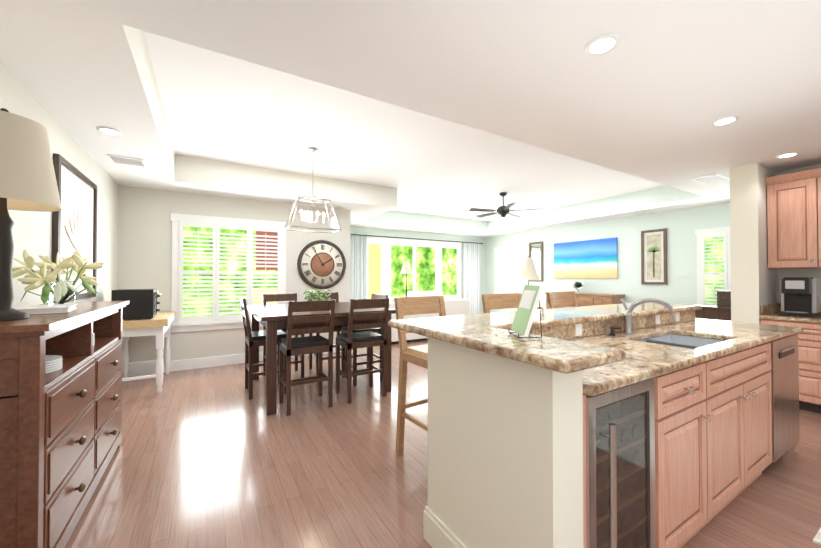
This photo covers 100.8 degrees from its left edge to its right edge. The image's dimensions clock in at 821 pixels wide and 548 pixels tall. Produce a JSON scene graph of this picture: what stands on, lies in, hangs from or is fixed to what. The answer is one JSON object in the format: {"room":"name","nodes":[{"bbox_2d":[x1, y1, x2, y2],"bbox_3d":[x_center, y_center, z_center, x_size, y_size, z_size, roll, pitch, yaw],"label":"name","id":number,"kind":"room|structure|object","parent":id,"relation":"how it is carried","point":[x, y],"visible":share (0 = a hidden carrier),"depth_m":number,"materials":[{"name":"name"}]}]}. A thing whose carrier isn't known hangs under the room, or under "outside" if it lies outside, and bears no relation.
{"room":"dining room","nodes":[
{"label":"dining room","id":0,"kind":"room"},
{"bbox_2d":[0,62,118,306],"bbox_3d":[-1.837,-0.147,0.881,0.140,3.060,9.070,0,-1,-31],"label":"wall","id":1,"kind":"structure","parent":0,"point":[32,232],"depth_m":2.67,"materials":[{"name":"white paint"}]},
{"bbox_2d":[52,153,96,299],"bbox_3d":[-3.098,-0.357,3.165,0.035,1.190,1.100,0,-1,-31],"label":"framed picture","id":2,"kind":"object","parent":1,"relation":"attached to","point":[74,223],"visible":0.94,"depth_m":3.08,"materials":[{"name":"brown"}]},
{"bbox_2d":[118,185,350,364],"bbox_3d":[-2.621,-0.096,5.616,3.380,3.060,0.140,0,-1,-31],"label":"wall","id":3,"kind":"structure","parent":0,"point":[144,242],"depth_m":5.08,"materials":[{"name":"white paint"}]},
{"bbox_2d":[170,213,287,332],"bbox_3d":[-2.807,-0.014,5.380,1.660,1.750,0.068,0,-1,-31],"label":"dining room window","id":4,"kind":"structure","parent":3,"relation":"in","point":[221,266],"depth_m":5.30,"materials":[{"name":"white"}]},
{"bbox_2d":[122,344,340,376],"bbox_3d":[-2.560,1.358,5.545,3.368,0.150,0.018,0,-1,-31],"label":"baseboard","id":5,"kind":"structure","parent":3,"relation":"attached to","point":[150,368],"depth_m":5.11,"materials":[{"name":"white wood"}]},
{"bbox_2d":[297,240,345,288],"bbox_3d":[-1.584,-0.171,6.123,0.880,0.880,0.051,0,-1,-31],"label":"wall clock","id":6,"kind":"object","parent":3,"relation":"attached to","point":[321,264],"visible":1,"depth_m":6.11,"materials":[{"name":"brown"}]},
{"bbox_2d":[143,31,666,221],"bbox_3d":[0.178,-1.596,6.096,8.660,0.050,5.840,0,-1,-31],"label":"ceiling","id":7,"kind":"structure","parent":0,"point":[221,107],"depth_m":4.14,"materials":[{"name":"white paint"}]},
{"bbox_2d":[284,147,340,233],"bbox_3d":[-1.238,-1.071,4.310,0.638,1.037,0.358,0,-1,-31],"label":"pendant lantern","id":8,"kind":"object","parent":7,"relation":"hanging from","point":[312,150],"visible":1,"depth_m":4.30,"materials":[{"name":"silver metal"}]},
{"bbox_2d":[469,192,541,217],"bbox_3d":[1.767,-1.330,6.603,1.373,0.469,1.321,0,-1,-31],"label":"ceiling fan","id":9,"kind":"object","parent":7,"relation":"hanging from","point":[503,211],"visible":1,"depth_m":6.50,"materials":[{"name":"grey metal"}]},
{"bbox_2d":[0,0,820,237],"bbox_3d":[1.437,-1.413,3.992,8.660,0.360,10.740,0,-1,-31],"label":"ceiling","id":10,"kind":"structure","parent":0,"point":[657,90],"depth_m":2.17,"materials":[{"name":"white paint"}]},
{"bbox_2d":[96,127,121,135],"bbox_3d":[-2.615,-1.238,2.951,0.170,0.008,0.170,0,-1,-31],"label":"recessed light","id":11,"kind":"object","parent":10,"relation":"in","point":[109,131],"visible":0.96,"depth_m":2.94,"materials":[{"name":"white plastic"}]},
{"bbox_2d":[107,154,146,166],"bbox_3d":[-3.075,-1.228,3.701,0.300,0.014,0.280,0,-1,-31],"label":"ceiling vent","id":12,"kind":"object","parent":10,"relation":"in","point":[127,160],"visible":1,"depth_m":3.67,"materials":[{"name":"white metal"}]},
{"bbox_2d":[585,33,619,55],"bbox_3d":[1.048,-1.250,1.857,0.170,0.008,0.170,0,-1,-31],"label":"recessed light","id":13,"kind":"object","parent":10,"relation":"in","point":[602,44],"visible":1,"depth_m":1.84,"materials":[{"name":"white plastic"}]},
{"bbox_2d":[691,173,729,183],"bbox_3d":[3.866,-1.220,4.372,0.460,0.014,0.260,0,-1,-31],"label":"ceiling vent","id":14,"kind":"object","parent":10,"relation":"in","point":[711,178],"visible":0.98,"depth_m":4.33,"materials":[{"name":"white metal"}]},
{"bbox_2d":[711,116,738,125],"bbox_3d":[2.549,-1.240,2.756,0.170,0.008,0.170,0,-1,-31],"label":"recessed light","id":15,"kind":"object","parent":10,"relation":"in","point":[724,120],"visible":0.98,"depth_m":2.74,"materials":[{"name":"white plastic"}]},
{"bbox_2d":[776,152,799,157],"bbox_3d":[3.908,-1.232,3.523,0.170,0.008,0.170,0,-1,-31],"label":"recessed light","id":16,"kind":"object","parent":10,"relation":"in","point":[789,154],"visible":0.96,"depth_m":3.51,"materials":[{"name":"white plastic"}]},
{"bbox_2d":[351,227,485,313],"bbox_3d":[0.092,-0.054,9.513,5.560,3.060,0.140,0,-1,-31],"label":"wall","id":17,"kind":"structure","parent":0,"point":[430,236],"depth_m":10.04,"materials":[{"name":"white"}]},
{"bbox_2d":[367,236,461,301],"bbox_3d":[0.171,0.255,9.428,3.310,2.440,0.078,0,-1,-31],"label":"window","id":18,"kind":"structure","parent":17,"relation":"in","point":[435,265],"depth_m":9.39,"materials":[{"name":"white"}]},
{"bbox_2d":[351,234,482,243],"bbox_3d":[0.281,-0.965,9.480,4.550,0.050,0.122,0,-1,-31],"label":"curtain rod","id":19,"kind":"object","parent":17,"relation":"attached to","point":[413,238],"visible":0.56,"depth_m":9.28,"materials":[{"name":"grey metal"}]},
{"bbox_2d":[350,235,366,299],"bbox_3d":[-1.313,0.244,8.470,0.480,2.400,0.112,0,-1,-31],"label":"curtain","id":20,"kind":"object","parent":19,"relation":"hanging from","point":[358,271],"visible":0.6,"depth_m":8.48,"materials":[{"name":"white fabric"}]},
{"bbox_2d":[462,243,478,313],"bbox_3d":[1.844,0.265,10.361,0.640,2.400,0.112,0,-1,-31],"label":"curtain","id":21,"kind":"object","parent":19,"relation":"hanging from","point":[470,271],"visible":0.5,"depth_m":10.34,"materials":[{"name":"white fabric"}]},
{"bbox_2d":[65,338,820,547],"bbox_3d":[1.437,1.466,3.961,9.060,0.100,11.140,0,-1,-31],"label":"floor","id":22,"kind":"structure","parent":0,"point":[211,457],"depth_m":2.36,"materials":[{"name":"brown wood"}]},
{"bbox_2d":[0,301,128,547],"bbox_3d":[-2.147,0.806,2.026,0.489,1.180,1.710,0,-1,-31],"label":"sideboard","id":23,"kind":"object","parent":22,"relation":"on","point":[60,407],"visible":0.94,"depth_m":1.60,"materials":[{"name":"brown wood"}]},
{"bbox_2d":[0,108,61,320],"bbox_3d":[-1.892,-0.281,1.578,0.380,0.980,0.380,0,-1,-31],"label":"light","id":24,"kind":"object","parent":23,"relation":"on","point":[28,181],"visible":0.96,"depth_m":1.56,"materials":[{"name":"beige fabric"}]},
{"bbox_2d":[12,304,76,314],"bbox_3d":[-2.070,0.197,1.909,0.250,0.030,0.330,0,-1,-39],"label":"tray","id":25,"kind":"object","parent":23,"relation":"on","point":[48,309],"visible":0.79,"depth_m":1.84,"materials":[{"name":"white ceramic"}]},
{"bbox_2d":[12,249,103,304],"bbox_3d":[-2.216,0.027,2.169,0.423,0.377,0.699,0,-1,-31],"label":"flower arrangement","id":26,"kind":"object","parent":23,"relation":"on","point":[61,291],"visible":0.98,"depth_m":2.07,"materials":[{"name":"white plant"}]},
{"bbox_2d":[122,312,174,392],"bbox_3d":[-3.430,0.980,4.333,0.635,0.880,1.070,0,-1,-31],"label":"side table","id":27,"kind":"object","parent":22,"relation":"on","point":[158,325],"visible":0.71,"depth_m":4.04,"materials":[{"name":"white wood"}]},
{"bbox_2d":[111,289,161,318],"bbox_3d":[-3.283,0.361,4.107,0.439,0.350,0.380,0,-1,-31],"label":"toaster oven","id":28,"kind":"object","parent":27,"relation":"on","point":[143,303],"visible":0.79,"depth_m":3.96,"materials":[{"name":"black metal"}]},
{"bbox_2d":[239,296,286,399],"bbox_3d":[-1.790,0.848,4.122,0.490,1.140,0.470,0,-1,-31],"label":"dining chair","id":29,"kind":"object","parent":22,"relation":"on","point":[254,338],"visible":0.85,"depth_m":3.98,"materials":[{"name":"brown wood"}]},
{"bbox_2d":[263,293,303,377],"bbox_3d":[-1.791,0.855,4.774,0.470,1.140,0.490,0,-1,-31],"label":"dining chair","id":30,"kind":"object","parent":22,"relation":"on","point":[277,297],"visible":0.31,"depth_m":4.87,"materials":[{"name":"brown wood"}]},
{"bbox_2d":[279,300,334,415],"bbox_3d":[-1.118,0.843,3.650,0.470,1.140,0.490,0,-1,-31],"label":"dining chair","id":31,"kind":"object","parent":22,"relation":"on","point":[289,346],"visible":1,"depth_m":3.53,"materials":[{"name":"brown wood"}]},
{"bbox_2d":[247,302,395,415],"bbox_3d":[-1.201,0.926,4.363,1.520,0.990,1.570,0,-1,-31],"label":"dining table","id":32,"kind":"object","parent":22,"relation":"on","point":[272,319],"visible":0.58,"depth_m":3.69,"materials":[{"name":"brown wood"}]},
{"bbox_2d":[303,289,330,300],"bbox_3d":[-1.196,0.311,4.389,0.379,0.236,0.281,0,-1,-31],"label":"centerpiece plant","id":33,"kind":"object","parent":32,"relation":"on","point":[316,297],"visible":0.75,"depth_m":4.36,"materials":[{"name":"green plant"}]},
{"bbox_2d":[308,292,346,375],"bbox_3d":[-1.242,0.859,5.103,0.470,1.140,0.490,0,-1,-31],"label":"dining chair","id":34,"kind":"object","parent":22,"relation":"on","point":[335,295],"visible":0.25,"depth_m":5.00,"materials":[{"name":"brown wood"}]},
{"bbox_2d":[336,298,388,403],"bbox_3d":[-0.569,0.847,3.979,0.470,1.140,0.490,0,-1,-31],"label":"dining chair","id":35,"kind":"object","parent":22,"relation":"on","point":[349,340],"visible":1,"depth_m":3.86,"materials":[{"name":"brown wood"}]},
{"bbox_2d":[341,294,387,385],"bbox_3d":[-0.627,0.854,4.632,0.490,1.140,0.470,0,-1,-31],"label":"dining chair","id":36,"kind":"object","parent":22,"relation":"on","point":[344,329],"visible":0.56,"depth_m":4.54,"materials":[{"name":"brown wood"}]},
{"bbox_2d":[400,260,412,296],"bbox_3d":[-0.102,0.550,8.586,0.340,1.832,0.340,0,-1,-31],"label":"floor lamp","id":37,"kind":"object","parent":22,"relation":"on","point":[406,268],"visible":0.77,"depth_m":8.51,"materials":[{"name":"white fabric"}]},
{"bbox_2d":[394,296,445,455],"bbox_3d":[0.208,0.795,2.646,0.525,1.215,0.554,0,-1,-35],"label":"bar stool","id":38,"kind":"object","parent":22,"relation":"on","point":[415,355],"visible":0.5,"depth_m":2.63,"materials":[{"name":"brown wood"}]},
{"bbox_2d":[407,291,438,296],"bbox_3d":[0.440,0.970,8.999,0.900,1.000,0.600,0,-1,-31],"label":"armchair","id":39,"kind":"object","parent":22,"relation":"on","point":[425,293],"visible":0.08,"depth_m":9.10,"materials":[{"name":"fabric"}]},
{"bbox_2d":[389,295,468,341],"bbox_3d":[0.225,0.978,7.851,2.150,0.960,0.950,0,-1,-31],"label":"sofa","id":40,"kind":"object","parent":22,"relation":"on","point":[455,305],"visible":0.29,"depth_m":7.65,"materials":[{"name":"fabric"}]},
{"bbox_2d":[482,293,521,312],"bbox_3d":[1.003,0.800,3.122,0.525,1.215,0.554,0,-1,-28],"label":"bar stool","id":41,"kind":"object","parent":22,"relation":"on","point":[500,301],"visible":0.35,"depth_m":3.32,"materials":[{"name":"brown wood"}]},
{"bbox_2d":[546,291,577,308],"bbox_3d":[1.809,0.805,3.599,0.541,1.215,0.563,0,-1,-31],"label":"bar stool","id":42,"kind":"object","parent":22,"relation":"on","point":[561,298],"visible":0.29,"depth_m":3.81,"materials":[{"name":"brown wood"}]},
{"bbox_2d":[545,292,624,308],"bbox_3d":[3.913,0.947,7.757,0.487,1.020,1.640,0,-1,-31],"label":"console table","id":43,"kind":"object","parent":22,"relation":"on","point":[587,299],"visible":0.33,"depth_m":7.32,"materials":[{"name":"brown wood"}]},
{"bbox_2d":[572,281,583,292],"bbox_3d":[3.877,0.297,7.860,0.260,0.278,0.256,0,-1,-31],"label":"glass bowl","id":44,"kind":"object","parent":43,"relation":"on","point":[577,285],"visible":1,"depth_m":7.78,"materials":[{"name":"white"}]},
{"bbox_2d":[423,326,802,547],"bbox_3d":[1.579,0.855,2.217,3.016,1.085,0.842,0,-1,-31],"label":"kitchen island","id":45,"kind":"object","parent":22,"relation":"on","point":[649,423],"depth_m":1.49,"materials":[{"name":"beige paint"}]},
{"bbox_2d":[388,302,783,377],"bbox_3d":[1.424,0.293,2.253,2.950,0.039,1.160,0,-1,-31],"label":"island countertop","id":46,"kind":"structure","parent":45,"relation":"on","point":[581,339],"depth_m":2.02,"materials":[{"name":"beige stone"}]},
{"bbox_2d":[508,285,542,337],"bbox_3d":[0.485,0.154,1.443,0.099,0.212,0.161,0,-1,-1],"label":"easel","id":47,"kind":"object","parent":46,"relation":"on","point":[529,302],"visible":1,"depth_m":1.40,"materials":[{"name":"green paper"}]},
{"bbox_2d":[609,298,673,335],"bbox_3d":[1.544,0.288,2.290,0.374,0.248,0.256,0,-1,-31],"label":"faucet","id":48,"kind":"object","parent":46,"relation":"on","point":[628,324],"depth_m":2.33,"materials":[{"name":"silver metal"}]},
{"bbox_2d":[529,310,694,339],"bbox_3d":[1.419,0.365,2.493,2.644,0.099,0.181,0,-1,-31],"label":"backsplash","id":49,"kind":"structure","parent":45,"relation":"on","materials":[{"name":"stone"}]},
{"bbox_2d":[638,334,722,348],"bbox_3d":[1.757,0.557,2.210,0.780,0.210,0.430,0,-1,-31],"label":"sink","id":50,"kind":"object","parent":45,"relation":"in","point":[691,341],"depth_m":2.41,"materials":[{"name":"silver metal"}]},
{"bbox_2d":[695,304,730,320],"bbox_3d":[5.182,0.983,5.498,0.500,0.900,0.920,0,-1,-31],"label":"desk","id":51,"kind":"object","parent":22,"relation":"on","point":[712,312],"visible":0.35,"depth_m":5.51,"materials":[{"name":"brown wood"}]},
{"bbox_2d":[717,290,730,306],"bbox_3d":[5.177,0.401,5.449,0.326,0.258,0.330,0,-1,-31],"label":"box","id":52,"kind":"object","parent":51,"relation":"on","point":[723,298],"visible":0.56,"depth_m":5.44,"materials":[{"name":"brown wood"}]},
{"bbox_2d":[760,319,820,413],"bbox_3d":[4.268,0.954,3.701,0.667,0.920,0.506,0,-1,-31],"label":"base cabinet","id":53,"kind":"object","parent":22,"relation":"on","point":[809,345],"depth_m":3.45,"materials":[{"name":"brown wood"}]},
{"bbox_2d":[759,311,820,322],"bbox_3d":[4.785,0.464,2.830,0.681,0.039,2.540,0,-1,-31],"label":"countertop","id":54,"kind":"structure","parent":53,"relation":"on","point":[790,319],"depth_m":3.55,"materials":[{"name":"beige stone"}]},
{"bbox_2d":[778,277,820,316],"bbox_3d":[4.270,0.244,3.736,0.324,0.415,0.260,0,-1,-31],"label":"coffee maker","id":55,"kind":"object","parent":54,"relation":"on","point":[800,296],"visible":1,"depth_m":3.66,"materials":[{"name":"black plastic"}]},
{"bbox_2d":[813,528,820,545],"bbox_3d":[3.032,1.387,1.746,1.600,0.012,1.000,0,-1,-31],"label":"kitchen rug","id":56,"kind":"object","parent":22,"relation":"on","point":[817,539],"visible":1,"depth_m":1.77,"materials":[{"name":"white fabric"}]},
{"bbox_2d":[516,256,540,284],"bbox_3d":[2.653,0.163,7.629,0.540,1.142,0.540,0,-1,-31],"label":"table lamp","id":57,"kind":"object","parent":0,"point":[528,272],"visible":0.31,"depth_m":7.51,"materials":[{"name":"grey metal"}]},
{"bbox_2d":[360,197,709,233],"bbox_3d":[1.837,-1.227,6.689,4.000,0.035,5.120,0,-1,-31],"label":"crown molding","id":58,"kind":"structure","parent":0,"point":[685,201],"depth_m":7.86,"materials":[{"name":"white paint"}]},
{"bbox_2d":[486,202,729,312],"bbox_3d":[4.199,-0.071,7.931,0.140,3.060,6.795,0,-1,-31],"label":"wall","id":59,"kind":"structure","parent":0,"point":[681,226],"depth_m":7.13,"materials":[{"name":"white"}]},
{"bbox_2d":[494,246,515,293],"bbox_3d":[2.779,0.032,10.095,0.068,1.680,0.860,0,-1,-31],"label":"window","id":60,"kind":"structure","parent":59,"relation":"in","point":[504,269],"depth_m":10.10,"materials":[{"name":"white"}]},
{"bbox_2d":[529,241,542,281],"bbox_3d":[3.372,-0.328,9.137,0.035,1.060,0.440,0,-1,-31],"label":"mirror","id":61,"kind":"object","parent":59,"relation":"attached to","point":[536,251],"visible":0.79,"depth_m":9.07,"materials":[{"name":"white mirror"}]},
{"bbox_2d":[554,237,617,277],"bbox_3d":[4.057,-0.341,7.992,0.037,0.880,1.550,0,-1,-31],"label":"framed picture","id":62,"kind":"object","parent":59,"relation":"attached to","point":[597,258],"visible":0.86,"depth_m":7.88},
{"bbox_2d":[641,228,666,284],"bbox_3d":[4.816,-0.334,6.726,0.035,1.080,0.440,0,-1,-31],"label":"framed picture","id":63,"kind":"object","parent":59,"relation":"attached to","point":[653,256],"visible":1,"depth_m":6.71,"materials":[{"name":"white"}]},
{"bbox_2d":[695,226,730,320],"bbox_3d":[5.375,0.011,5.758,0.068,1.630,0.910,0,-1,-31],"label":"window","id":64,"kind":"structure","parent":59,"relation":"in","point":[713,263],"depth_m":5.93,"materials":[{"name":"white"}]},
{"bbox_2d":[730,163,776,322],"bbox_3d":[4.811,0.097,4.472,2.360,2.650,0.235,0,-1,-31],"label":"wall column","id":65,"kind":"structure","parent":0,"point":[753,282],"depth_m":3.87,"materials":[{"name":"white paint"}]},
{"bbox_2d":[776,164,820,303],"bbox_3d":[5.499,0.075,2.448,0.140,2.650,3.945,0,-1,-31],"label":"wall","id":66,"kind":"structure","parent":0,"point":[815,273],"depth_m":3.97,"materials":[{"name":"white paint"}]},
{"bbox_2d":[760,303,778,314],"bbox_3d":[4.157,0.401,3.923,0.636,0.110,0.020,0,-1,-31],"label":"backsplash","id":67,"kind":"structure","parent":66,"relation":"attached to","point":[768,309],"depth_m":3.87,"materials":[{"name":"brown stone"}]},
{"bbox_2d":[765,168,820,268],"bbox_3d":[4.469,-0.587,3.655,0.387,1.040,0.819,0,-1,-31],"label":"upper cabinet","id":68,"kind":"object","parent":66,"relation":"attached to","point":[794,220],"depth_m":3.72,"materials":[{"name":"brown wood"}]}
]}

